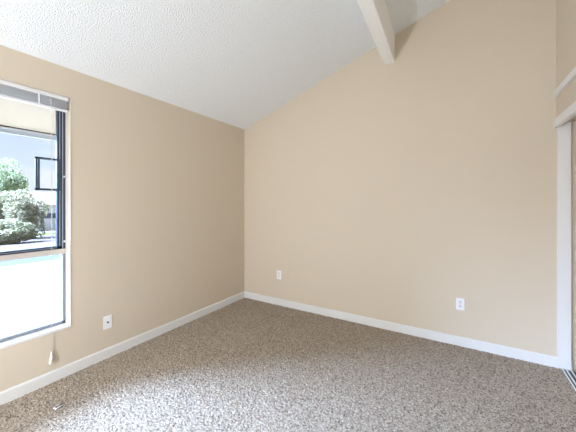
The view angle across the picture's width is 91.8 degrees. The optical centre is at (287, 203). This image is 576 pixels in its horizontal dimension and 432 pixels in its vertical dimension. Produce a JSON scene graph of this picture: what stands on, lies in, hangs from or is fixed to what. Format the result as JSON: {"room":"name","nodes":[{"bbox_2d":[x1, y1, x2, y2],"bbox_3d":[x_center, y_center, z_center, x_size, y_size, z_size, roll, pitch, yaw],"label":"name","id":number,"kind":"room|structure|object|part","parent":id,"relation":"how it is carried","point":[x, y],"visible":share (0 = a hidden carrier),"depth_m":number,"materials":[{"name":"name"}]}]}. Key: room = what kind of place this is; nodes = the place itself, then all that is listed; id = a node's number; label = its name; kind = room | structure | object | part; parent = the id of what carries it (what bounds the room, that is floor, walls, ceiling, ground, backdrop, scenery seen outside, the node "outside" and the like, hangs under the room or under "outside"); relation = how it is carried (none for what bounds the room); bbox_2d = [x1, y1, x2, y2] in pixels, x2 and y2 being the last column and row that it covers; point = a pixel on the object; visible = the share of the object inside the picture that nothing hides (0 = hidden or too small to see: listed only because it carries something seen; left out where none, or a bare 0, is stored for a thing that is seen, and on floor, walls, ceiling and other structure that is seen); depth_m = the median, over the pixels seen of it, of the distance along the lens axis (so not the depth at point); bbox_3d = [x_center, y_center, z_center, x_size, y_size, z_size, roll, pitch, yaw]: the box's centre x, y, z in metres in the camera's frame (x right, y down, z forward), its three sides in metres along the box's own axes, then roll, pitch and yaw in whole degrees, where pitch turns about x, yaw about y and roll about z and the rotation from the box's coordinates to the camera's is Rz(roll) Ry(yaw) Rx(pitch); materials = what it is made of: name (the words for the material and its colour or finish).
{"room":"empty bedroom","nodes":[
{"label":"empty bedroom","id":0,"kind":"room"},
{"bbox_2d":[0,45,243,391],"bbox_3d":[-2.329,0.193,1.411,0.160,2.574,6.602,0,0,31],"label":"wall","id":1,"kind":"structure","parent":0,"point":[157,186],"depth_m":2.66,"materials":[{"name":"beige paint"}]},
{"bbox_2d":[0,97,55,140],"bbox_3d":[-2.194,-0.918,2.790,1.037,0.464,11.500,0,0,31],"label":"eave","id":2,"kind":"object","parent":1,"relation":"attached to","point":[16,118],"visible":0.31,"depth_m":2.71,"materials":[{"name":"beige paint"}]},
{"bbox_2d":[0,78,70,348],"bbox_3d":[-2.210,0.069,1.600,0.168,1.835,1.575,0,0,31],"label":"window","id":3,"kind":"structure","parent":1,"relation":"in","point":[63,120],"depth_m":2.23,"materials":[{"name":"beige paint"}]},
{"bbox_3d":[-2.232,-0.225,1.613,0.031,1.180,1.521,0,0,31],"label":"sash","id":4,"kind":"part","parent":3,"relation":"part of","materials":[{"name":"clear glass"}]},
{"bbox_3d":[-2.232,0.686,1.613,0.047,0.564,1.559,0,0,31],"label":"frame","id":5,"kind":"part","parent":3,"relation":"part of","materials":[{"name":"grey plastic"}]},
{"bbox_3d":[-2.230,0.385,1.612,0.051,0.039,1.559,0,0,31],"label":"meeting rail","id":6,"kind":"part","parent":3,"relation":"part of","materials":[{"name":"beige"}]},
{"bbox_2d":[0,80,68,363],"bbox_3d":[-2.155,0.188,1.565,0.065,2.056,1.541,0,0,31],"label":"window blind","id":7,"kind":"object","parent":3,"relation":"attached to","point":[8,90],"visible":1,"depth_m":2.06,"materials":[{"name":"white plastic"}]},
{"bbox_3d":[-2.162,-0.733,1.570,0.033,0.013,1.535,0,0,31],"label":"rail","id":8,"kind":"part","parent":7,"relation":"part of","materials":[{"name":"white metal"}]},
{"bbox_3d":[-1.798,0.164,2.116,0.012,1.923,0.011,0,0,31],"label":"pull cord","id":9,"kind":"part","parent":7,"relation":"part of","materials":[{"name":"white fabric"}]},
{"bbox_3d":[-1.796,0.178,2.116,0.013,1.953,0.007,0,0,2],"label":"pull cord","id":10,"kind":"part","parent":7,"relation":"part of","materials":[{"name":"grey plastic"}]},
{"bbox_3d":[-2.210,0.977,1.600,0.168,0.018,1.575,0,0,31],"label":"sill","id":11,"kind":"part","parent":3,"relation":"part of","materials":[{"name":"white paint"}]},
{"bbox_3d":[-1.876,-0.229,2.178,0.020,0.255,0.152,0,0,31],"label":"vent frame","id":12,"kind":"part","parent":3,"relation":"part of","materials":[{"name":"brown metal"}]},
{"bbox_3d":[-2.232,-0.238,1.613,0.047,1.206,1.559,0,0,31],"label":"frame","id":13,"kind":"part","parent":3,"relation":"part of","materials":[{"name":"brown metal"}]},
{"bbox_2d":[103,314,111,329],"bbox_3d":[-1.589,1.048,2.462,0.017,0.114,0.070,0,0,31],"label":"wall plate","id":14,"kind":"object","parent":1,"relation":"attached to","point":[107,320],"visible":1,"depth_m":2.46,"materials":[{"name":"white plastic"}]},
{"bbox_2d":[0,291,244,405],"bbox_3d":[-2.270,1.324,1.341,0.013,0.098,6.342,0,0,31],"label":"baseboard","id":15,"kind":"structure","parent":1,"relation":"attached to","point":[8,395],"depth_m":2.41,"materials":[{"name":"white paint"}]},
{"bbox_2d":[0,0,448,129],"bbox_3d":[-0.535,-1.859,0.325,4.353,1.682,6.602,0,0,31],"label":"ceiling","id":16,"kind":"structure","parent":0,"point":[235,63],"depth_m":2.41,"materials":[{"name":"white paint"}]},
{"bbox_2d":[357,0,394,64],"bbox_3d":[-0.453,-1.710,0.240,0.108,0.404,6.350,0,0,29],"label":"ceiling beam","id":17,"kind":"structure","parent":16,"relation":"attached to","point":[375,13],"depth_m":2.47,"materials":[{"name":"white paint"}]},
{"bbox_2d":[0,298,575,431],"bbox_3d":[-0.832,1.363,0.471,3.375,0.015,6.344,0,0,31],"label":"floor","id":18,"kind":"structure","parent":0,"point":[246,364],"depth_m":2.08,"materials":[{"name":"carpet"}]},
{"bbox_2d":[53,403,63,409],"bbox_3d":[-1.531,1.352,1.862,0.032,0.010,0.050,0,0,26],"label":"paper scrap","id":19,"kind":"object","parent":18,"relation":"on","point":[61,404],"visible":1,"depth_m":1.86,"materials":[{"name":"white paper"}]},
{"bbox_2d":[244,0,575,371],"bbox_3d":[1.159,-0.532,3.065,4.093,4.025,0.160,0,0,31],"label":"wall","id":20,"kind":"structure","parent":0,"point":[413,185],"depth_m":2.81,"materials":[{"name":"beige paint"}]},
{"bbox_2d":[277,270,280,278],"bbox_3d":[-0.121,0.957,3.741,0.070,0.114,0.009,0,0,31],"label":"power outlet","id":21,"kind":"object","parent":20,"relation":"attached to","point":[278,272],"visible":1,"depth_m":3.74,"materials":[{"name":"white plastic"}]},
{"bbox_2d":[245,291,571,369],"bbox_3d":[0.836,1.324,3.159,3.443,0.098,0.013,0,0,31],"label":"baseboard","id":22,"kind":"structure","parent":20,"relation":"attached to","point":[547,360],"depth_m":2.83,"materials":[{"name":"white paint"}]},
{"bbox_2d":[456,298,464,310],"bbox_3d":[1.648,0.963,2.670,0.070,0.114,0.009,0,0,31],"label":"power outlet","id":23,"kind":"object","parent":20,"relation":"attached to","point":[460,302],"visible":1,"depth_m":2.67,"materials":[{"name":"white plastic"}]},
{"bbox_2d":[557,121,570,370],"bbox_3d":[2.268,0.345,2.291,0.084,2.030,0.016,0,0,31],"label":"trim","id":24,"kind":"structure","parent":20,"relation":"attached to","point":[564,131],"depth_m":2.28,"materials":[{"name":"white paint"}]},
{"bbox_2d":[556,0,575,120],"bbox_3d":[0.635,-0.401,-0.418,0.110,3.762,6.342,0,0,31],"label":"wall","id":25,"kind":"structure","parent":0,"point":[565,9],"depth_m":2.12,"materials":[{"name":"beige paint"}]},
{"bbox_2d":[553,66,575,98],"bbox_3d":[1.654,-0.902,1.390,0.020,0.052,2.192,0,0,31],"label":"trim","id":26,"kind":"structure","parent":25,"relation":"attached to","point":[572,74],"depth_m":2.07,"materials":[{"name":"white paint"}]},
{"bbox_2d":[554,101,575,127],"bbox_3d":[1.665,-0.665,1.383,0.034,0.070,2.192,0,0,31],"label":"trim","id":27,"kind":"structure","parent":25,"relation":"attached to","point":[570,112],"depth_m":2.08,"materials":[{"name":"white paint"}]},
{"bbox_3d":[-0.535,1.426,0.325,4.353,0.107,6.602,0,0,31],"label":"floor slab","id":28,"kind":"structure","parent":0,"visible":0},
{"bbox_2d":[561,368,575,391],"bbox_3d":[1.744,1.361,1.336,0.130,0.024,2.166,0,0,31],"label":"door track","id":29,"kind":"object","parent":28,"relation":"on","point":[570,375],"visible":1,"depth_m":2.18,"materials":[{"name":"grey metal"}]},
{"label":"outside","id":30,"kind":"structure","parent":0,"visible":0},
{"bbox_3d":[-48.088,5.800,87.578,107.000,6.078,400.000,0,0,31],"label":"ground","id":31,"kind":"structure","parent":30,"visible":0},
{"bbox_2d":[0,157,29,211],"bbox_3d":[-24.809,-0.558,24.524,3.094,7.146,3.926,0,0,-38],"label":"tree","id":32,"kind":"object","parent":31,"relation":"on","point":[11,177],"visible":0.52,"depth_m":24.29,"materials":[{"name":"green plant"}]},
{"bbox_2d":[20,192,55,230],"bbox_3d":[-30.126,1.047,39.054,9.000,5.000,12.400,0,0,31],"label":"house","id":33,"kind":"structure","parent":31,"relation":"on","point":[46,196],"depth_m":33.96,"materials":[{"name":"white paint"}]},
{"bbox_3d":[-28.449,1.472,34.005,0.020,0.510,2.340,0,0,31],"label":"pane","id":34,"kind":"part","parent":33,"relation":"part of","materials":[{"name":"grey"}]},
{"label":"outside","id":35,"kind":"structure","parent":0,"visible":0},
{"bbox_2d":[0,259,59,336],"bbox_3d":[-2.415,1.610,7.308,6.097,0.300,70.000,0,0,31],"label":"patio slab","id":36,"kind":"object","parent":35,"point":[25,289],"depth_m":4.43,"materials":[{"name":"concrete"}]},
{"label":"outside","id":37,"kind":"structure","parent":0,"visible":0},
{"bbox_2d":[0,234,55,251],"bbox_3d":[-11.114,2.158,18.422,16.900,1.213,140.000,0,0,31],"label":"road","id":38,"kind":"structure","parent":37,"point":[45,240],"depth_m":12.99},
{"bbox_2d":[0,189,21,219],"bbox_3d":[-19.202,0.801,18.060,3.587,3.510,3.562,0,0,20],"label":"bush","id":39,"kind":"object","parent":38,"relation":"on","point":[2,198],"visible":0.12,"depth_m":18.07,"materials":[{"name":"green plant"}]},
{"bbox_2d":[0,218,37,244],"bbox_3d":[-14.002,1.470,14.040,2.068,1.524,2.120,0,0,-29],"label":"shrub","id":40,"kind":"object","parent":38,"relation":"on","point":[10,232],"visible":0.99,"depth_m":13.81,"materials":[{"name":"green plant"}]},
{"bbox_2d":[2,189,48,238],"bbox_3d":[-16.291,0.748,17.489,1.872,3.347,2.170,0,0,31],"label":"bush","id":41,"kind":"object","parent":38,"relation":"on","point":[23,209],"visible":0.8,"depth_m":17.15,"materials":[{"name":"green plant"}]},
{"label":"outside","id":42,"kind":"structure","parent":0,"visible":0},
{"bbox_2d":[0,254,59,267],"bbox_3d":[-5.750,1.656,9.328,1.700,0.392,70.000,0,0,31],"label":"strip","id":43,"kind":"object","parent":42,"point":[57,256],"depth_m":7.32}
]}

